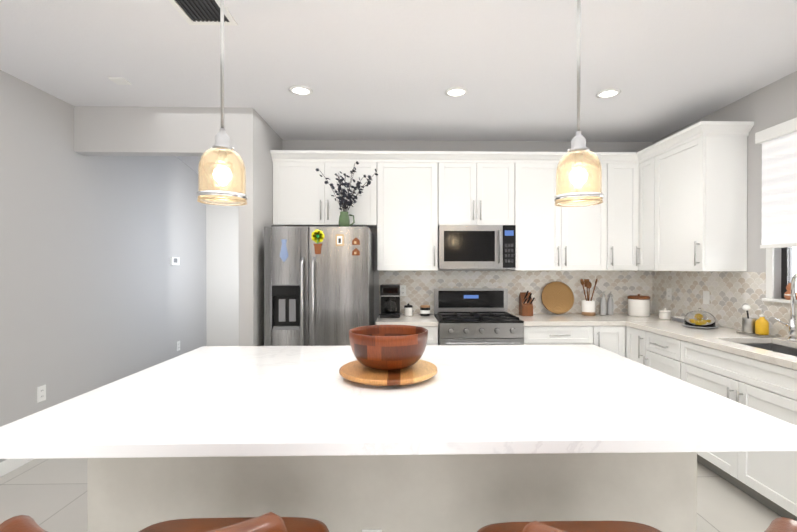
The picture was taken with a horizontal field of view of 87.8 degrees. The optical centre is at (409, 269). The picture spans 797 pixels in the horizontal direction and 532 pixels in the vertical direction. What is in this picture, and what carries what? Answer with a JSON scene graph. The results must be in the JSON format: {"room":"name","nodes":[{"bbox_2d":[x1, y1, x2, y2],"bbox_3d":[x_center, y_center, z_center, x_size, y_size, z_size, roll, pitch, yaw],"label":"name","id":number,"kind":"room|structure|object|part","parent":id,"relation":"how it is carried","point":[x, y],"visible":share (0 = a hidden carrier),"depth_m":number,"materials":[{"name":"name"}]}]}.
{"room":"kitchen","nodes":[
{"label":"kitchen","id":0,"kind":"room"},
{"bbox_2d":[0,70,206,462],"bbox_3d":[-2.772,-0.018,1.051,0.120,2.830,9.580,0,0,-1],"label":"wall","id":1,"kind":"structure","parent":0,"point":[97,290],"depth_m":3.48,"materials":[{"name":"grey paint"}]},
{"bbox_2d":[0,459,33,476],"bbox_3d":[-2.699,1.350,1.060,0.021,0.094,9.336,0,0,-1],"label":"baseboard","id":2,"kind":"structure","parent":1,"relation":"attached to","point":[8,466],"depth_m":2.81,"materials":[{"name":"white wood"}]},
{"bbox_2d":[37,385,45,402],"bbox_3d":[-2.751,0.926,3.092,0.008,0.114,0.070,0,0,-1],"label":"electrical outlet","id":3,"kind":"object","parent":1,"relation":"attached to","point":[41,393],"visible":1,"depth_m":3.09,"materials":[{"name":"white plastic"}]},
{"bbox_2d":[170,257,179,264],"bbox_3d":[-2.782,-0.101,4.901,0.026,0.095,0.160,0,0,-1],"label":"thermostat","id":4,"kind":"object","parent":1,"relation":"attached to","point":[174,260],"visible":1,"depth_m":4.88,"materials":[{"name":"white plastic"}]},
{"bbox_2d":[74,106,237,155],"bbox_3d":[-2.095,-1.208,3.480,1.340,0.475,0.120,0,0,-1],"label":"wall","id":5,"kind":"structure","parent":0,"point":[141,131],"depth_m":3.42,"materials":[{"name":"grey paint"}]},
{"bbox_2d":[177,156,200,172],"bbox_3d":[-2.081,-0.848,5.136,1.237,1.010,1.188,0,0,-1],"label":"soffit","id":6,"kind":"structure","parent":0,"point":[191,162],"depth_m":4.53,"materials":[{"name":"white paint"}]},
{"bbox_2d":[206,204,238,345],"bbox_3d":[-0.135,-0.044,5.840,5.360,2.830,0.120,0,0,-1],"label":"wall","id":7,"kind":"structure","parent":0,"point":[222,275],"depth_m":5.73,"materials":[{"name":"white paint"}]},
{"bbox_2d":[238,108,281,345],"bbox_3d":[-1.389,-0.037,4.597,0.120,2.830,2.310,0,0,-1],"label":"wall","id":8,"kind":"structure","parent":0,"point":[259,138],"depth_m":3.48,"materials":[{"name":"grey paint"}]},
{"bbox_2d":[0,458,780,531],"bbox_3d":[0.708,1.447,1.135,7.080,0.100,9.580,0,0,-1],"label":"floor","id":9,"kind":"structure","parent":0,"point":[49,495],"depth_m":2.49,"materials":[{"name":"tile"}]},
{"bbox_2d":[264,226,373,345],"bbox_3d":[-0.801,0.501,3.864,0.887,1.762,0.827,0,0,-1],"label":"fridge","id":10,"kind":"object","parent":9,"relation":"on","point":[318,286],"visible":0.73,"depth_m":3.52,"materials":[{"name":"silver metal"}]},
{"bbox_2d":[316,161,377,226],"bbox_3d":[-0.563,-0.665,3.759,0.547,0.613,0.207,0,0,-1],"label":"pitcher vase","id":11,"kind":"object","parent":10,"relation":"on","point":[344,220],"visible":0.98,"depth_m":3.75,"materials":[{"name":"green"}]},
{"bbox_2d":[87,453,696,531],"bbox_3d":[-0.056,0.955,1.982,2.160,0.873,1.049,0,0,-1],"label":"kitchen island","id":12,"kind":"object","parent":9,"relation":"on","point":[658,491],"depth_m":1.47,"materials":[{"name":"grey wood"}]},
{"bbox_2d":[362,529,382,531],"bbox_3d":[-0.133,0.975,1.459,0.070,0.114,0.008,0,0,-1],"label":"outlet","id":13,"kind":"object","parent":12,"relation":"attached to","point":[363,530],"depth_m":1.46,"materials":[{"name":"white plastic"}]},
{"bbox_2d":[0,345,796,460],"bbox_3d":[-0.044,0.498,1.876,2.450,0.040,1.429,0,0,-1],"label":"island countertop","id":14,"kind":"structure","parent":12,"relation":"on","point":[481,400],"depth_m":1.40,"materials":[{"name":"white stone"}]},
{"bbox_2d":[339,359,436,385],"bbox_3d":[-0.094,0.457,1.852,0.436,0.040,0.436,0,0,-1],"label":"board","id":15,"kind":"object","parent":14,"relation":"on","point":[356,371],"visible":0.77,"depth_m":1.73,"materials":[{"name":"brown wood"}]},
{"bbox_2d":[349,325,427,369],"bbox_3d":[-0.094,0.353,1.852,0.352,0.167,0.352,0,0,-1],"label":"bowl","id":16,"kind":"object","parent":15,"relation":"on","point":[387,347],"visible":1,"depth_m":1.72,"materials":[{"name":"brown wood"}]},
{"bbox_2d":[411,325,437,344],"bbox_3d":[-0.032,0.943,4.020,0.562,0.873,0.628,0,0,-1],"label":"base cabinet","id":17,"kind":"object","parent":9,"relation":"on","point":[432,339],"depth_m":3.71,"materials":[{"name":"white wood"}]},
{"bbox_2d":[375,314,437,324],"bbox_3d":[-0.031,0.486,4.008,0.564,0.040,0.627,0,0,-1],"label":"countertop","id":18,"kind":"structure","parent":17,"relation":"on","point":[416,319],"depth_m":3.80,"materials":[{"name":"white stone"}]},
{"bbox_2d":[380,284,399,317],"bbox_3d":[-0.192,0.307,4.099,0.192,0.315,0.262,0,0,-1],"label":"coffee maker","id":19,"kind":"object","parent":18,"relation":"on","point":[390,299],"visible":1,"depth_m":4.02,"materials":[{"name":"black plastic"}]},
{"bbox_2d":[404,303,412,315],"bbox_3d":[-0.014,0.402,4.174,0.086,0.125,0.086,0,0,-1],"label":"jar","id":20,"kind":"object","parent":18,"relation":"on","point":[408,309],"visible":1,"depth_m":4.14,"materials":[{"name":"white ceramic"}]},
{"bbox_2d":[420,305,429,315],"bbox_3d":[0.156,0.412,4.168,0.102,0.105,0.102,0,0,-1],"label":"jar","id":21,"kind":"object","parent":18,"relation":"on","point":[424,310],"visible":1,"depth_m":4.13,"materials":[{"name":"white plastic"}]},
{"bbox_2d":[434,288,523,344],"bbox_3d":[0.636,0.789,3.971,0.752,1.185,0.718,0,0,-1],"label":"range","id":22,"kind":"object","parent":9,"relation":"on","point":[473,316],"visible":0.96,"depth_m":3.74,"materials":[{"name":"silver metal"}]},
{"bbox_2d":[524,325,585,344],"bbox_3d":[1.368,0.943,4.051,0.695,0.873,0.628,0,0,-1],"label":"base cabinet","id":23,"kind":"object","parent":9,"relation":"on","point":[533,334],"depth_m":3.74,"materials":[{"name":"white wood"}]},
{"bbox_2d":[512,314,672,324],"bbox_3d":[1.796,0.486,4.048,1.554,0.040,0.627,0,0,-1],"label":"countertop","id":24,"kind":"structure","parent":23,"relation":"on","point":[537,319],"depth_m":3.88,"materials":[{"name":"white stone"}]},
{"bbox_2d":[519,291,534,315],"bbox_3d":[1.182,0.336,4.156,0.110,0.256,0.227,0,0,-1],"label":"knife block","id":25,"kind":"object","parent":24,"relation":"on","point":[526,300],"visible":1,"depth_m":4.14,"materials":[{"name":"brown wood"}]},
{"bbox_2d":[541,281,573,313],"bbox_3d":[1.531,0.290,4.285,0.342,0.334,0.094,0,0,-1],"label":"woven tray","id":26,"kind":"object","parent":24,"relation":"on","point":[557,297],"visible":1,"depth_m":4.29,"materials":[{"name":"beige wood"}]},
{"bbox_2d":[582,300,595,315],"bbox_3d":[1.825,0.389,4.224,0.132,0.150,0.132,0,0,-1],"label":"utensil crock","id":27,"kind":"object","parent":24,"relation":"on","point":[589,308],"visible":0.92,"depth_m":4.17,"materials":[{"name":"white ceramic"}]},
{"bbox_2d":[580,279,597,300],"bbox_3d":[1.821,0.265,4.222,0.172,0.353,0.098,0,0,-1],"label":"cooking utensils","id":28,"kind":"object","parent":27,"relation":"in","point":[586,283],"visible":0.94,"depth_m":4.20,"materials":[{"name":"brown wood"}]},
{"bbox_2d":[600,292,606,314],"bbox_3d":[1.990,0.344,4.247,0.060,0.239,0.060,0,0,-1],"label":"bottle","id":29,"kind":"object","parent":24,"relation":"on","point":[603,306],"visible":1,"depth_m":4.23,"materials":[{"name":"grey ceramic"}]},
{"bbox_2d":[607,292,612,314],"bbox_3d":[2.065,0.344,4.259,0.060,0.239,0.060,0,0,-1],"label":"bottle","id":30,"kind":"object","parent":24,"relation":"on","point":[610,306],"visible":1,"depth_m":4.24,"materials":[{"name":"grey ceramic"}]},
{"bbox_2d":[627,294,649,316],"bbox_3d":[2.312,0.354,4.175,0.204,0.220,0.204,0,0,-1],"label":"canister","id":31,"kind":"object","parent":24,"relation":"on","point":[638,305],"visible":1,"depth_m":4.09,"materials":[{"name":"white ceramic"}]},
{"bbox_2d":[659,308,670,318],"bbox_3d":[2.417,0.415,3.917,0.102,0.102,0.102,0,0,-1],"label":"jar","id":32,"kind":"object","parent":24,"relation":"on","point":[664,314],"visible":1,"depth_m":3.88,"materials":[{"name":"white ceramic"}]},
{"bbox_2d":[586,325,621,355],"bbox_3d":[1.784,0.943,4.029,0.381,0.873,0.689,0,0,-1],"label":"base cabinet","id":33,"kind":"object","parent":9,"relation":"on","point":[608,337],"depth_m":3.75,"materials":[{"name":"white wood"}]},
{"bbox_2d":[622,325,649,366],"bbox_3d":[2.244,0.946,3.586,0.694,0.873,0.379,0,0,-1],"label":"base cabinet","id":34,"kind":"object","parent":9,"relation":"on","point":[635,342],"depth_m":3.60,"materials":[{"name":"white wood"}]},
{"bbox_2d":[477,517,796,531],"bbox_3d":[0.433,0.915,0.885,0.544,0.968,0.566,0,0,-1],"label":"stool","id":35,"kind":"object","parent":9,"relation":"on","point":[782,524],"visible":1,"depth_m":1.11,"materials":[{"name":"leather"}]},
{"bbox_2d":[650,333,777,464],"bbox_3d":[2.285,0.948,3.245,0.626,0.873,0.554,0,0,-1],"label":"base cabinet","id":36,"kind":"object","parent":9,"relation":"on","point":[744,381],"depth_m":2.64,"materials":[{"name":"white wood"}]},
{"bbox_2d":[626,321,796,368],"bbox_3d":[2.301,0.497,2.120,0.628,0.040,3.250,0,0,-1],"label":"countertop","id":37,"kind":"structure","parent":36,"relation":"on","point":[727,340],"depth_m":2.87,"materials":[{"name":"white stone"}]},
{"bbox_2d":[672,316,683,322],"bbox_3d":[2.462,0.447,3.718,0.100,0.040,0.180,0,0,-1],"label":"tray","id":38,"kind":"object","parent":37,"relation":"on","point":[678,318],"visible":0.42,"depth_m":3.73,"materials":[{"name":"white ceramic"}]},
{"bbox_2d":[681,323,718,328],"bbox_3d":[2.359,0.413,3.366,0.250,0.112,0.250,0,0,-1],"label":"plate","id":39,"kind":"object","parent":37,"relation":"on","point":[700,327],"visible":0.17,"depth_m":3.27,"materials":[{"name":"white ceramic"}]},
{"bbox_2d":[684,308,715,326],"bbox_3d":[2.359,0.381,3.366,0.210,0.142,0.210,0,0,-1],"label":"cloche","id":40,"kind":"object","parent":39,"relation":"on","point":[698,318],"visible":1,"depth_m":3.29,"materials":[{"name":"clear glass"}]},
{"bbox_2d":[736,305,775,336],"bbox_3d":[2.498,0.365,2.988,0.120,0.212,0.200,0,0,-1],"label":"caddy","id":41,"kind":"object","parent":37,"relation":"on","point":[748,325],"visible":0.94,"depth_m":3.01,"materials":[{"name":"silver metal"}]},
{"bbox_2d":[755,309,768,334],"bbox_3d":[2.499,0.367,2.933,0.076,0.183,0.076,0,0,-1],"label":"soap bottle","id":42,"kind":"object","parent":41,"relation":"in","point":[761,325],"visible":1,"depth_m":2.91,"materials":[{"name":"yellow plastic"}]},
{"bbox_2d":[743,344,796,355],"bbox_3d":[2.318,0.622,2.511,0.416,0.212,0.726,0,0,-1],"label":"sink","id":43,"kind":"object","parent":37,"relation":"in","point":[782,349],"visible":0.04,"depth_m":2.82,"materials":[{"name":"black metal"}]},
{"bbox_2d":[774,273,796,340],"bbox_3d":[2.495,0.246,2.676,0.183,0.453,0.295,0,0,-1],"label":"faucet","id":44,"kind":"object","parent":37,"relation":"on","point":[792,324],"visible":1,"depth_m":2.75,"materials":[{"name":"silver metal"}]},
{"bbox_2d":[0,0,796,156],"bbox_3d":[-0.032,-1.383,1.103,5.600,0.100,9.580,0,0,-1],"label":"ceiling","id":45,"kind":"structure","parent":0,"point":[379,69],"depth_m":2.67,"materials":[{"name":"white paint"}]},
{"bbox_2d":[108,77,130,84],"bbox_3d":[-2.053,-1.336,2.930,0.100,0.011,0.100,0,0,-1],"label":"detector","id":46,"kind":"object","parent":45,"relation":"attached to","point":[119,80],"visible":0.96,"depth_m":2.92,"materials":[{"name":"white plastic"}]},
{"bbox_2d":[168,0,237,25],"bbox_3d":[-1.064,-1.333,2.081,0.260,0.008,0.340,0,0,-1],"label":"ceiling vent","id":47,"kind":"object","parent":45,"relation":"in","point":[199,12],"visible":0.98,"depth_m":2.14,"materials":[{"name":"white metal"}]},
{"bbox_2d":[196,0,247,205],"bbox_3d":[-0.806,-0.812,1.780,0.201,1.046,0.201,0,0,-1],"label":"pendant light","id":48,"kind":"object","parent":45,"relation":"hanging from","point":[221,175],"visible":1,"depth_m":1.72,"materials":[{"name":"clear glass"}]},
{"bbox_3d":[-0.806,-0.402,1.782,0.198,0.225,0.198,0,0,-1],"label":"lamp shade","id":49,"kind":"part","parent":48,"relation":"part of","materials":[{"name":"clear glass"}]},
{"bbox_2d":[289,85,312,95],"bbox_3d":[-0.813,-1.337,3.092,0.176,0.011,0.176,0,0,-1],"label":"recessed light","id":50,"kind":"object","parent":45,"relation":"in","point":[302,90],"visible":1,"depth_m":3.09,"materials":[{"name":"white"}]},
{"bbox_2d":[445,87,467,96],"bbox_3d":[0.351,-1.337,3.117,0.176,0.011,0.176,0,0,-1],"label":"recessed light","id":51,"kind":"object","parent":45,"relation":"in","point":[456,91],"visible":1,"depth_m":3.11,"materials":[{"name":"white"}]},
{"bbox_2d":[554,0,603,206],"bbox_3d":[0.741,-0.813,1.813,0.201,1.046,0.201,0,0,-1],"label":"pendant light","id":52,"kind":"object","parent":45,"relation":"hanging from","point":[579,176],"visible":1,"depth_m":1.76,"materials":[{"name":"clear glass"}]},
{"bbox_3d":[0.741,-0.402,1.815,0.198,0.225,0.198,0,0,-1],"label":"lamp shade","id":53,"kind":"part","parent":52,"relation":"part of","materials":[{"name":"clear glass"}]},
{"bbox_2d":[596,88,620,97],"bbox_3d":[1.509,-1.338,3.142,0.176,0.011,0.176,0,0,-1],"label":"recessed light","id":54,"kind":"object","parent":45,"relation":"in","point":[609,93],"visible":1,"depth_m":3.13,"materials":[{"name":"white"}]},
{"bbox_2d":[282,140,652,324],"bbox_3d":[0.566,-0.036,4.404,4.020,2.830,0.120,0,0,-1],"label":"wall","id":55,"kind":"structure","parent":0,"point":[408,145],"depth_m":4.33,"materials":[{"name":"grey paint"}]},
{"bbox_2d":[272,157,377,227],"bbox_3d":[-0.817,-0.747,4.134,0.994,0.635,0.348,0,0,-1],"label":"upper cabinet","id":56,"kind":"object","parent":55,"relation":"attached to","point":[301,197],"depth_m":3.96,"materials":[{"name":"white wood"}]},
{"bbox_2d":[370,157,445,270],"bbox_3d":[-0.025,-0.528,4.152,0.711,1.073,0.348,0,0,-1],"label":"upper cabinet","id":57,"kind":"object","parent":55,"relation":"attached to","point":[411,190],"depth_m":3.99,"materials":[{"name":"white wood"}]},
{"bbox_2d":[446,157,517,224],"bbox_3d":[0.642,-0.747,4.166,0.740,0.635,0.348,0,0,-1],"label":"upper cabinet","id":58,"kind":"object","parent":55,"relation":"attached to","point":[479,190],"depth_m":4.00,"materials":[{"name":"white wood"}]},
{"bbox_2d":[438,225,515,268],"bbox_3d":[0.642,-0.216,4.119,0.732,0.418,0.444,0,0,-1],"label":"microwave","id":59,"kind":"object","parent":58,"relation":"attached to","point":[476,246],"visible":0.98,"depth_m":3.94,"materials":[{"name":"silver metal"}]},
{"bbox_2d":[379,271,650,314],"bbox_3d":[1.117,0.242,4.353,2.880,0.464,0.009,0,0,-1],"label":"tile backsplash","id":60,"kind":"structure","parent":55,"relation":"attached to","point":[420,285],"depth_m":4.35,"materials":[{"name":"tile"}]},
{"bbox_2d":[400,285,405,295],"bbox_3d":[-0.072,0.219,4.317,0.070,0.114,0.008,0,0,-1],"label":"outlet","id":61,"kind":"object","parent":60,"relation":"attached to","point":[402,290],"visible":0.96,"depth_m":4.32,"materials":[{"name":"white plastic"}]},
{"bbox_2d":[506,157,601,270],"bbox_3d":[1.465,-0.528,4.185,1.027,1.073,0.348,0,0,-1],"label":"upper cabinet","id":62,"kind":"object","parent":55,"relation":"attached to","point":[549,237],"depth_m":4.01,"materials":[{"name":"white wood"}]},
{"bbox_2d":[602,157,633,270],"bbox_3d":[2.053,-0.528,4.177,0.394,1.073,0.389,0,0,-1],"label":"upper cabinet","id":63,"kind":"object","parent":55,"relation":"attached to","point":[617,172],"depth_m":4.03,"materials":[{"name":"white wood"}]},
{"bbox_2d":[653,71,796,344],"bbox_3d":[2.723,-0.014,0.446,0.120,2.830,8.130,0,0,-1],"label":"wall","id":64,"kind":"structure","parent":0,"point":[770,105],"depth_m":3.09,"materials":[{"name":"grey paint"}]},
{"bbox_2d":[630,142,657,270],"bbox_3d":[2.380,-0.557,3.889,0.408,1.133,0.323,0,0,-1],"label":"upper cabinet","id":65,"kind":"object","parent":64,"relation":"attached to","point":[645,160],"depth_m":3.92,"materials":[{"name":"white wood"}]},
{"bbox_2d":[658,121,749,270],"bbox_3d":[2.419,-0.555,3.517,0.346,1.133,0.669,0,0,-1],"label":"upper cabinet","id":66,"kind":"object","parent":64,"relation":"attached to","point":[677,201],"depth_m":3.19,"materials":[{"name":"white wood"}]},
{"bbox_2d":[651,271,796,337],"bbox_3d":[2.614,0.253,2.445,0.010,0.464,3.889,0,0,-1],"label":"tile backsplash","id":67,"kind":"structure","parent":64,"relation":"attached to","point":[732,294],"depth_m":3.43,"materials":[{"name":"tile"}]},
{"bbox_2d":[666,288,671,299],"bbox_3d":[2.569,0.241,4.099,0.008,0.114,0.070,0,0,-1],"label":"outlet","id":68,"kind":"object","parent":67,"relation":"attached to","point":[668,293],"visible":1,"depth_m":4.09,"materials":[{"name":"white plastic"}]},
{"bbox_2d":[703,291,709,304],"bbox_3d":[2.578,0.243,3.600,0.010,0.114,0.070,0,0,-1],"label":"outlet","id":69,"kind":"object","parent":67,"relation":"attached to","point":[706,297],"visible":1,"depth_m":3.59,"materials":[{"name":"white plastic"}]},
{"bbox_2d":[766,248,773,298],"bbox_3d":[2.611,-0.378,2.492,0.014,1.175,1.040,0,0,-1],"label":"window frame","id":70,"kind":"structure","parent":64,"relation":"in","point":[769,272],"depth_m":2.97,"materials":[{"name":"white wood"}]},
{"bbox_2d":[755,117,796,248],"bbox_3d":[2.568,-0.573,2.490,0.069,0.845,1.070,0,0,-1],"label":"window blind","id":71,"kind":"object","parent":64,"relation":"attached to","point":[778,142],"visible":1,"depth_m":2.86,"materials":[{"name":"white fabric"}]},
{"bbox_2d":[762,298,796,303],"bbox_3d":[2.636,0.221,2.495,0.105,0.022,1.060,0,0,-1],"label":"window sill","id":72,"kind":"structure","parent":64,"relation":"attached to","point":[776,300],"depth_m":2.90,"materials":[{"name":"white"}]},
{"bbox_2d":[784,283,796,299],"bbox_3d":[2.631,0.149,2.850,0.076,0.115,0.076,0,0,-1],"label":"vase","id":73,"kind":"object","parent":72,"relation":"on","point":[787,294],"visible":0.48,"depth_m":2.84,"materials":[{"name":"brown ceramic"}]},
{"bbox_2d":[781,247,796,298],"bbox_3d":[2.688,-0.350,2.494,0.040,1.118,0.928,0,0,-1],"label":"window","id":74,"kind":"structure","parent":64,"relation":"in","point":[788,263],"depth_m":2.92,"materials":[{"name":"black glass"}]}
]}

